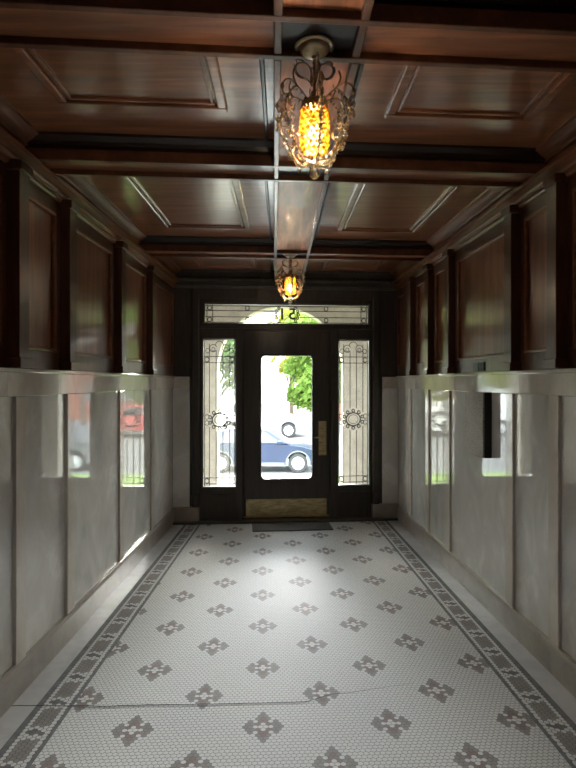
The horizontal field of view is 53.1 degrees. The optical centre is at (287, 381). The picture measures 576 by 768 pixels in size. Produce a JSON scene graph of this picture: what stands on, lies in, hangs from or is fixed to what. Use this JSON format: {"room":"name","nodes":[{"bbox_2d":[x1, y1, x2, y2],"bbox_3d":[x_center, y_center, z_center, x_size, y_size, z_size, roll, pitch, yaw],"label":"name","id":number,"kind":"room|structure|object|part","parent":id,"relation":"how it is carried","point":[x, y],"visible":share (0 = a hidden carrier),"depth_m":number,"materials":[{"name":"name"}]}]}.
{"room":"building entrance hall","nodes":[
{"label":"building entrance hall","id":0,"kind":"room"},
{"bbox_2d":[0,95,180,677],"bbox_3d":[-1.421,0.060,1.925,0.401,3.160,9.745,0,0,2],"label":"wall","id":1,"kind":"structure","parent":0,"point":[87,376],"depth_m":3.51,"materials":[{"name":"brown wood"}]},
{"bbox_3d":[-1.385,-0.579,2.274,0.025,0.813,0.953,0,0,1],"label":"panel moulding","id":2,"kind":"part","parent":1,"relation":"part of","materials":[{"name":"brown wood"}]},
{"bbox_3d":[-1.396,0.751,2.343,0.011,1.358,1.097,0,0,1],"label":"marble panel","id":3,"kind":"part","parent":1,"relation":"part of","materials":[{"name":"white stone"}]},
{"bbox_3d":[-1.380,-0.579,3.167,0.006,0.813,0.405,0,0,1],"label":"wood panel","id":4,"kind":"part","parent":1,"relation":"part of","materials":[{"name":"brown wood"}]},
{"bbox_3d":[-1.365,-0.579,3.168,0.024,0.813,0.406,0,0,1],"label":"panel moulding","id":5,"kind":"part","parent":1,"relation":"part of","materials":[{"name":"brown wood"}]},
{"bbox_3d":[-1.376,0.751,3.264,0.010,1.358,0.534,0,0,1],"label":"marble panel","id":6,"kind":"part","parent":1,"relation":"part of","materials":[{"name":"grey stone"}]},
{"bbox_2d":[0,509,173,717],"bbox_3d":[-1.387,1.506,1.889,0.050,0.168,9.223,0,0,1],"label":"baseboard","id":7,"kind":"structure","parent":1,"relation":"attached to","point":[18,678],"depth_m":3.51,"materials":[{"name":"stone"}]},
{"bbox_3d":[-1.341,-1.095,1.891,0.137,0.070,9.230,0,0,1],"label":"crown","id":8,"kind":"part","parent":1,"relation":"part of","materials":[{"name":"brown wood"}]},
{"bbox_3d":[-1.328,-1.192,1.892,0.164,0.135,9.232,0,0,1],"label":"cornice","id":9,"kind":"part","parent":1,"relation":"part of","materials":[{"name":"brown wood"}]},
{"bbox_3d":[-1.362,-0.579,3.976,0.006,0.813,0.783,0,0,1],"label":"wood panel","id":10,"kind":"part","parent":1,"relation":"part of","materials":[{"name":"brown wood"}]},
{"bbox_3d":[-1.347,-0.579,3.977,0.024,0.813,0.784,0,0,1],"label":"panel moulding","id":11,"kind":"part","parent":1,"relation":"part of","materials":[{"name":"brown wood"}]},
{"bbox_3d":[-1.357,0.751,4.097,0.010,1.358,0.923,0,0,1],"label":"marble panel","id":12,"kind":"part","parent":1,"relation":"part of","materials":[{"name":"grey stone"}]},
{"bbox_3d":[-1.340,-0.579,4.940,0.006,0.813,0.717,0,0,1],"label":"wood panel","id":13,"kind":"part","parent":1,"relation":"part of","materials":[{"name":"brown wood"}]},
{"bbox_3d":[-1.326,-0.579,4.941,0.023,0.813,0.718,0,0,1],"label":"panel moulding","id":14,"kind":"part","parent":1,"relation":"part of","materials":[{"name":"brown wood"}]},
{"bbox_3d":[-1.335,0.751,5.091,0.010,1.358,0.855,0,0,1],"label":"marble panel","id":15,"kind":"part","parent":1,"relation":"part of","materials":[{"name":"grey stone"}]},
{"bbox_3d":[-1.317,-0.579,5.977,0.006,0.813,0.927,0,0,1],"label":"wood panel","id":16,"kind":"part","parent":1,"relation":"part of","materials":[{"name":"brown wood"}]},
{"bbox_3d":[-1.313,0.751,6.059,0.010,1.358,0.873,0,0,1],"label":"marble panel","id":17,"kind":"part","parent":1,"relation":"part of","materials":[{"name":"grey stone"}]},
{"bbox_3d":[-1.303,-0.579,5.978,0.022,0.813,0.928,0,0,1],"label":"panel moulding","id":18,"kind":"part","parent":1,"relation":"part of","materials":[{"name":"brown wood"}]},
{"bbox_2d":[172,269,398,521],"bbox_3d":[-0.009,0.130,6.604,2.621,2.900,0.269,0,0,-5],"label":"wall","id":19,"kind":"structure","parent":0,"point":[197,287],"depth_m":6.56,"materials":[{"name":"brown wood"}]},
{"bbox_3d":[-1.038,0.190,6.504,0.071,2.460,0.050,0,0,0],"label":"post","id":20,"kind":"part","parent":19,"relation":"part of","materials":[{"name":"brown wood"}]},
{"bbox_3d":[-1.038,1.335,6.494,0.094,0.170,0.068,0,0,0],"label":"post","id":21,"kind":"part","parent":19,"relation":"part of","materials":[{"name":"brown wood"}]},
{"bbox_3d":[-0.782,1.270,6.535,0.348,0.019,0.024,0,0,-5],"label":"apron panel","id":22,"kind":"part","parent":19,"relation":"part of","materials":[{"name":"brown wood"}]},
{"bbox_2d":[202,338,235,487],"bbox_3d":[-0.785,0.350,6.587,0.396,1.702,0.080,0,0,-5],"label":"window","id":23,"kind":"structure","parent":19,"relation":"in","point":[204,357],"depth_m":6.58,"materials":[{"name":"black metal"}]},
{"bbox_3d":[-0.696,-1.033,6.543,0.712,0.170,0.022,0,0,-5],"label":"frieze panel","id":24,"kind":"part","parent":19,"relation":"part of","materials":[{"name":"brown wood"}]},
{"bbox_3d":[-0.551,0.479,6.546,0.064,2.157,0.044,0,0,0],"label":"mullion post","id":25,"kind":"part","parent":19,"relation":"part of","materials":[{"name":"brown wood"}]},
{"bbox_3d":[-0.013,-1.160,6.534,2.573,0.200,0.130,0,0,-5],"label":"cornice","id":26,"kind":"part","parent":19,"relation":"part of","materials":[{"name":"brown wood"}]},
{"bbox_3d":[-0.006,-0.622,6.593,2.002,0.036,0.032,0,0,-5],"label":"transom rail","id":27,"kind":"part","parent":19,"relation":"part of","materials":[{"name":"brown wood"}]},
{"bbox_2d":[243,331,329,517],"bbox_3d":[-0.012,0.482,6.624,0.996,2.135,0.120,0,0,-5],"label":"door","id":28,"kind":"structure","parent":19,"relation":"in","point":[294,496],"depth_m":6.63,"materials":[{"name":"brown wood"}]},
{"bbox_3d":[-0.014,0.404,6.628,0.627,1.451,0.022,0,0,-5],"label":"pane moulding","id":29,"kind":"part","parent":28,"relation":"part of","materials":[{"name":"brown wood"}]},
{"bbox_3d":[-0.017,1.443,6.628,0.929,0.202,0.006,0,0,-5],"label":"kick plate","id":30,"kind":"part","parent":28,"relation":"part of","materials":[{"name":"gold metal"}]},
{"bbox_3d":[0.398,0.648,6.660,0.090,0.393,0.008,0,0,-5],"label":"handle plate","id":31,"kind":"part","parent":28,"relation":"part of","materials":[{"name":"gold metal"}]},
{"bbox_2d":[204,303,368,324],"bbox_3d":[-0.007,-0.778,6.649,1.908,0.240,0.080,0,0,-5],"label":"window","id":32,"kind":"structure","parent":19,"relation":"in","point":[366,322],"depth_m":6.64,"materials":[{"name":"glass"}]},
{"bbox_3d":[0.529,0.479,6.632,0.073,2.157,0.040,0,0,-5],"label":"mullion post","id":33,"kind":"part","parent":19,"relation":"part of","materials":[{"name":"brown wood"}]},
{"bbox_3d":[0.674,-1.033,6.653,0.712,0.170,0.022,0,0,-5],"label":"frieze panel","id":34,"kind":"part","parent":19,"relation":"part of","materials":[{"name":"brown wood"}]},
{"bbox_2d":[338,339,369,485],"bbox_3d":[0.763,0.350,6.711,0.389,1.702,0.080,0,0,-5],"label":"window","id":35,"kind":"structure","parent":19,"relation":"in","point":[367,476],"depth_m":6.71,"materials":[{"name":"black metal"}]},
{"bbox_3d":[0.762,1.270,6.659,0.343,0.019,0.024,0,0,-5],"label":"apron panel","id":36,"kind":"part","parent":19,"relation":"part of","materials":[{"name":"brown wood"}]},
{"bbox_3d":[1.015,0.190,6.669,0.072,2.460,0.045,0,0,-5],"label":"post","id":37,"kind":"part","parent":19,"relation":"part of","materials":[{"name":"brown wood"}]},
{"bbox_3d":[1.016,1.335,6.659,0.094,0.170,0.068,0,0,0],"label":"post","id":38,"kind":"part","parent":19,"relation":"part of","materials":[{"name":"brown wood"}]},
{"bbox_2d":[0,0,575,281],"bbox_3d":[0.119,-1.316,2.038,3.705,0.368,9.954,0,0,0],"label":"ceiling","id":39,"kind":"structure","parent":0,"point":[167,108],"depth_m":2.64,"materials":[{"name":"brown wood"}]},
{"bbox_3d":[-0.648,-1.242,2.321,0.754,0.025,0.644,0,0,0],"label":"panel frame","id":40,"kind":"part","parent":39,"relation":"part of","materials":[{"name":"brown wood"}]},
{"bbox_3d":[-0.654,-1.242,3.956,0.709,0.025,1.448,0,0,0],"label":"panel frame","id":41,"kind":"part","parent":39,"relation":"part of","materials":[{"name":"brown wood"}]},
{"bbox_3d":[-0.657,-1.242,5.777,0.650,0.025,0.990,0,0,0],"label":"panel frame","id":42,"kind":"part","parent":39,"relation":"part of","materials":[{"name":"brown wood"}]},
{"bbox_2d":[275,254,305,304],"bbox_3d":[0.020,-0.928,5.205,0.293,0.460,0.257,0,0,-38],"label":"chandelier","id":43,"kind":"object","parent":39,"relation":"hanging from","point":[290,279],"visible":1,"depth_m":5.17,"materials":[{"name":"gold metal"}]},
{"bbox_3d":[0.090,-0.900,5.176,0.124,0.305,0.076,0,0,-8],"label":"arm","id":44,"kind":"part","parent":43,"relation":"part of","materials":[{"name":"brown metal"}]},
{"bbox_2d":[275,34,355,178],"bbox_3d":[0.091,-0.928,1.985,0.293,0.460,0.257,0,0,-38],"label":"chandelier","id":45,"kind":"object","parent":39,"relation":"hanging from","point":[314,47],"visible":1,"depth_m":1.95,"materials":[{"name":"gold metal"}]},
{"bbox_3d":[0.021,-0.900,2.014,0.124,0.305,0.076,0,0,-8],"label":"arm","id":46,"kind":"part","parent":45,"relation":"part of","materials":[{"name":"brown metal"}]},
{"bbox_3d":[0.032,-0.900,1.937,0.140,0.305,0.014,0,0,-36],"label":"arm","id":47,"kind":"part","parent":45,"relation":"part of","materials":[{"name":"brown metal"}]},
{"bbox_3d":[0.035,-1.065,1.977,0.038,0.051,0.008,0,0,-8],"label":"crystal chain","id":48,"kind":"part","parent":45,"relation":"part of","materials":[{"name":"brown metal"}]},
{"bbox_3d":[0.091,-0.845,1.985,0.032,0.077,0.031,0,0,-8],"label":"bulb","id":49,"kind":"part","parent":45,"relation":"part of","materials":[{"name":"yellow glass"}]},
{"bbox_3d":[0.091,-1.018,1.985,0.033,0.200,0.033,0,0,-8],"label":"stem","id":50,"kind":"part","parent":45,"relation":"part of","materials":[{"name":"brown metal"}]},
{"bbox_3d":[0.099,-1.065,1.929,0.008,0.051,0.038,0,0,-8],"label":"crystal chain","id":51,"kind":"part","parent":45,"relation":"part of","materials":[{"name":"brown metal"}]},
{"bbox_3d":[0.102,-0.900,1.910,0.014,0.305,0.140,0,0,-8],"label":"arm","id":52,"kind":"part","parent":45,"relation":"part of","materials":[{"name":"brown metal"}]},
{"bbox_3d":[0.147,-1.065,1.993,0.038,0.051,0.008,0,0,-8],"label":"crystal chain","id":53,"kind":"part","parent":45,"relation":"part of","materials":[{"name":"brown metal"}]},
{"bbox_3d":[0.150,-0.900,2.033,0.140,0.305,0.014,0,0,-36],"label":"arm","id":54,"kind":"part","parent":45,"relation":"part of","materials":[{"name":"brown metal"}]},
{"bbox_3d":[0.161,-0.900,1.955,0.140,0.305,0.014,0,0,20],"label":"arm","id":55,"kind":"part","parent":45,"relation":"part of","materials":[{"name":"brown metal"}]},
{"bbox_3d":[0.697,-1.242,5.885,0.672,0.025,0.988,0,0,0],"label":"panel frame","id":56,"kind":"part","parent":39,"relation":"part of","materials":[{"name":"brown wood"}]},
{"bbox_3d":[0.759,-1.242,4.068,0.719,0.025,1.442,0,0,0],"label":"panel frame","id":57,"kind":"part","parent":39,"relation":"part of","materials":[{"name":"brown wood"}]},
{"bbox_3d":[0.809,-1.242,2.437,0.721,0.025,0.638,0,0,0],"label":"panel frame","id":58,"kind":"part","parent":39,"relation":"part of","materials":[{"name":"brown wood"}]},
{"bbox_2d":[0,521,575,767],"bbox_3d":[0.050,1.609,2.042,3.900,0.063,9.317,0,0,0],"label":"floor","id":59,"kind":"structure","parent":0,"point":[349,645],"depth_m":3.15,"materials":[{"name":"white tile"}]},
{"bbox_2d":[173,516,397,524],"bbox_3d":[-0.015,1.594,6.594,2.614,0.072,0.249,0,0,-5],"label":"threshold","id":60,"kind":"object","parent":59,"relation":"on","point":[311,519],"visible":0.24,"depth_m":6.50,"materials":[{"name":"stone"}]},
{"bbox_2d":[252,522,332,531],"bbox_3d":[0.041,1.575,6.283,0.862,0.009,0.340,0,0,-5],"label":"doormat","id":61,"kind":"object","parent":59,"relation":"on","point":[289,526],"visible":1,"depth_m":6.28,"materials":[{"name":"rubber"}]},
{"bbox_2d":[390,114,575,660],"bbox_3d":[1.525,0.060,2.174,0.403,3.160,9.678,0,0,-3],"label":"wall","id":62,"kind":"structure","parent":0,"point":[496,288],"depth_m":3.66,"materials":[{"name":"brown wood"}]},
{"bbox_3d":[1.287,-0.579,6.355,0.022,0.813,0.584,0,0,-3],"label":"panel moulding","id":63,"kind":"part","parent":62,"relation":"part of","materials":[{"name":"brown wood"}]},
{"bbox_3d":[1.294,0.751,6.443,0.010,1.358,0.520,0,0,-3],"label":"marble panel","id":64,"kind":"part","parent":62,"relation":"part of","materials":[{"name":"grey stone"}]},
{"bbox_3d":[1.300,-0.579,6.356,0.006,0.813,0.584,0,0,-3],"label":"wood panel","id":65,"kind":"part","parent":62,"relation":"part of","materials":[{"name":"brown wood"}]},
{"bbox_3d":[1.326,0.751,5.813,0.010,1.358,0.532,0,0,-3],"label":"marble panel","id":66,"kind":"part","parent":62,"relation":"part of","materials":[{"name":"grey stone"}]},
{"bbox_3d":[1.322,-0.579,5.648,0.023,0.813,0.404,0,0,-3],"label":"panel moulding","id":67,"kind":"part","parent":62,"relation":"part of","materials":[{"name":"brown wood"}]},
{"bbox_3d":[1.336,-0.579,5.649,0.006,0.813,0.404,0,0,-3],"label":"wood panel","id":68,"kind":"part","parent":62,"relation":"part of","materials":[{"name":"brown wood"}]},
{"bbox_3d":[1.357,0.751,5.198,0.010,1.358,0.491,0,0,-3],"label":"marble panel","id":69,"kind":"part","parent":62,"relation":"part of","materials":[{"name":"grey stone"}]},
{"bbox_3d":[1.352,-0.579,5.051,0.023,0.813,0.364,0,0,-3],"label":"panel moulding","id":70,"kind":"part","parent":62,"relation":"part of","materials":[{"name":"brown wood"}]},
{"bbox_3d":[1.366,-0.579,5.052,0.006,0.813,0.364,0,0,-3],"label":"wood panel","id":71,"kind":"part","parent":62,"relation":"part of","materials":[{"name":"brown wood"}]},
{"bbox_2d":[465,392,491,457],"bbox_3d":[1.372,0.300,4.171,0.062,0.456,0.354,0,0,-3],"label":"intercom panel","id":72,"kind":"object","parent":62,"relation":"attached to","point":[478,405],"visible":0.99,"depth_m":4.08,"materials":[{"name":"black paint"}]},
{"bbox_3d":[1.403,0.751,4.295,0.010,1.358,1.107,0,0,-3],"label":"marble panel","id":73,"kind":"part","parent":62,"relation":"part of","materials":[{"name":"grey stone"}]},
{"bbox_2d":[473,362,484,370],"bbox_3d":[1.390,-0.112,4.192,0.021,0.064,0.220,0,0,-3],"label":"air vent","id":74,"kind":"object","parent":62,"relation":"in","point":[477,366],"visible":1,"depth_m":4.17,"materials":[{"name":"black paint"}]},
{"bbox_3d":[1.396,-0.579,4.174,0.024,0.813,0.963,0,0,-3],"label":"panel moulding","id":75,"kind":"part","parent":62,"relation":"part of","materials":[{"name":"brown wood"}]},
{"bbox_3d":[1.411,-0.579,4.175,0.006,0.813,0.963,0,0,-3],"label":"wood panel","id":76,"kind":"part","parent":62,"relation":"part of","materials":[{"name":"brown wood"}]},
{"bbox_3d":[1.450,-1.192,2.115,0.165,0.135,9.180,0,0,-3],"label":"cornice","id":77,"kind":"part","parent":62,"relation":"part of","materials":[{"name":"brown wood"}]},
{"bbox_3d":[1.461,-1.095,2.116,0.137,0.070,9.179,0,0,-3],"label":"crown","id":78,"kind":"part","parent":62,"relation":"part of","materials":[{"name":"brown wood"}]},
{"bbox_2d":[397,506,575,697],"bbox_3d":[1.498,1.506,2.120,0.050,0.168,9.176,0,0,-3],"label":"baseboard","id":79,"kind":"structure","parent":62,"relation":"attached to","point":[555,660],"depth_m":3.73,"materials":[{"name":"stone"}]},
{"bbox_3d":[1.447,0.751,3.412,0.010,1.358,0.451,0,0,-3],"label":"marble panel","id":80,"kind":"part","parent":62,"relation":"part of","materials":[{"name":"grey stone"}]},
{"bbox_3d":[1.439,-0.579,3.317,0.024,0.813,0.326,0,0,-3],"label":"panel moulding","id":81,"kind":"part","parent":62,"relation":"part of","materials":[{"name":"brown wood"}]},
{"bbox_3d":[1.454,-0.579,3.318,0.006,0.813,0.325,0,0,-3],"label":"wood panel","id":82,"kind":"part","parent":62,"relation":"part of","materials":[{"name":"brown wood"}]},
{"bbox_3d":[1.492,0.751,2.530,0.011,1.358,1.106,0,0,-3],"label":"marble panel","id":83,"kind":"part","parent":62,"relation":"part of","materials":[{"name":"grey stone"}]},
{"bbox_3d":[1.482,-0.579,2.461,0.025,0.813,0.962,0,0,-3],"label":"panel moulding","id":84,"kind":"part","parent":62,"relation":"part of","materials":[{"name":"brown wood"}]},
{"label":"outside","id":85,"kind":"structure","parent":0,"visible":0},
{"bbox_2d":[219,475,302,485],"bbox_3d":[-0.775,3.220,13.775,2.550,0.300,10.350,0,0,0],"label":"sidewalk","id":86,"kind":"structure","parent":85,"point":[225,480],"depth_m":18.74,"materials":[{"name":"concrete"}]},
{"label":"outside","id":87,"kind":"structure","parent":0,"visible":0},
{"bbox_2d":[219,475,225,484],"bbox_3d":[-8.025,3.220,13.775,11.950,0.300,10.350,0,0,0],"label":"lawn","id":88,"kind":"structure","parent":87,"point":[220,479],"depth_m":18.35,"materials":[{"name":"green plant"}]},
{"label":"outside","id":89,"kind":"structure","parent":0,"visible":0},
{"bbox_2d":[303,475,341,483],"bbox_3d":[7.250,3.220,13.775,13.500,0.300,10.350,0,0,0],"label":"lawn","id":90,"kind":"structure","parent":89,"point":[303,475],"depth_m":18.74,"materials":[{"name":"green plant"}]},
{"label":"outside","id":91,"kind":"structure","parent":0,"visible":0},
{"bbox_2d":[205,305,366,485],"bbox_3d":[0.000,0.730,8.350,5.200,4.900,0.300,0,0,0],"label":"wall","id":92,"kind":"structure","parent":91,"point":[352,317],"depth_m":8.20,"materials":[{"name":"stone"}]},
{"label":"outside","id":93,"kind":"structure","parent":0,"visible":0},
{"bbox_2d":[219,413,341,474],"bbox_3d":[0.000,2.945,44.475,80.000,0.850,51.050,0,0,0],"label":"road","id":94,"kind":"structure","parent":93,"point":[306,436],"depth_m":22.30,"materials":[{"name":"grey asphalt"}]},
{"bbox_2d":[219,339,233,397],"bbox_3d":[-4.260,-1.091,33.138,4.873,7.431,3.958,0,0,0],"label":"tree","id":95,"kind":"object","parent":94,"relation":"on","point":[224,366],"visible":0.12,"depth_m":32.63,"materials":[{"name":"green plant"}]},
{"bbox_2d":[219,401,305,437],"bbox_3d":[-1.310,1.702,26.900,4.270,1.635,2.080,0,0,0],"label":"car","id":96,"kind":"object","parent":94,"relation":"on","point":[272,417],"visible":0.61,"depth_m":26.02,"materials":[{"name":"white paint"}]},
{"bbox_3d":[0.025,2.002,26.030,0.861,0.490,0.048,0,0,0],"label":"arch trim","id":97,"kind":"part","parent":96,"relation":"part of","materials":[{"name":"grey plastic"}]},
{"bbox_2d":[219,426,311,472],"bbox_3d":[-0.998,2.340,20.300,4.270,1.460,2.080,0,0,0],"label":"car","id":98,"kind":"object","parent":94,"relation":"on","point":[277,449],"visible":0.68,"depth_m":19.42,"materials":[{"name":"blue paint"}]},
{"bbox_3d":[0.337,2.552,19.430,0.861,0.490,0.048,0,0,0],"label":"arch trim","id":99,"kind":"part","parent":98,"relation":"part of","materials":[{"name":"grey plastic"}]},
{"bbox_2d":[219,309,311,412],"bbox_3d":[-6.000,-1.830,50.500,52.600,8.700,7.600,0,0,0],"label":"apartment building","id":100,"kind":"structure","parent":94,"relation":"on","point":[274,384],"depth_m":47.00,"materials":[{"name":"paint"}]},
{"bbox_2d":[264,310,305,413],"bbox_3d":[0.169,-1.220,37.038,3.688,7.688,3.207,0,0,-33],"label":"tree","id":101,"kind":"object","parent":94,"relation":"on","point":[280,366],"visible":0.23,"depth_m":36.75,"materials":[{"name":"green plant"}]},
{"bbox_2d":[280,311,341,412],"bbox_3d":[1.995,-0.706,30.949,4.840,6.663,5.368,0,0,27],"label":"tree","id":102,"kind":"object","parent":94,"relation":"on","point":[301,396],"visible":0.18,"depth_m":29.61,"materials":[{"name":"green plant"}]},
{"bbox_2d":[339,379,341,419],"bbox_3d":[8.100,-1.780,41.500,11.800,8.600,8.000,0,0,0],"label":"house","id":103,"kind":"structure","parent":94,"relation":"on","point":[340,404],"depth_m":38.00,"materials":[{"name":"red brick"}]}
]}

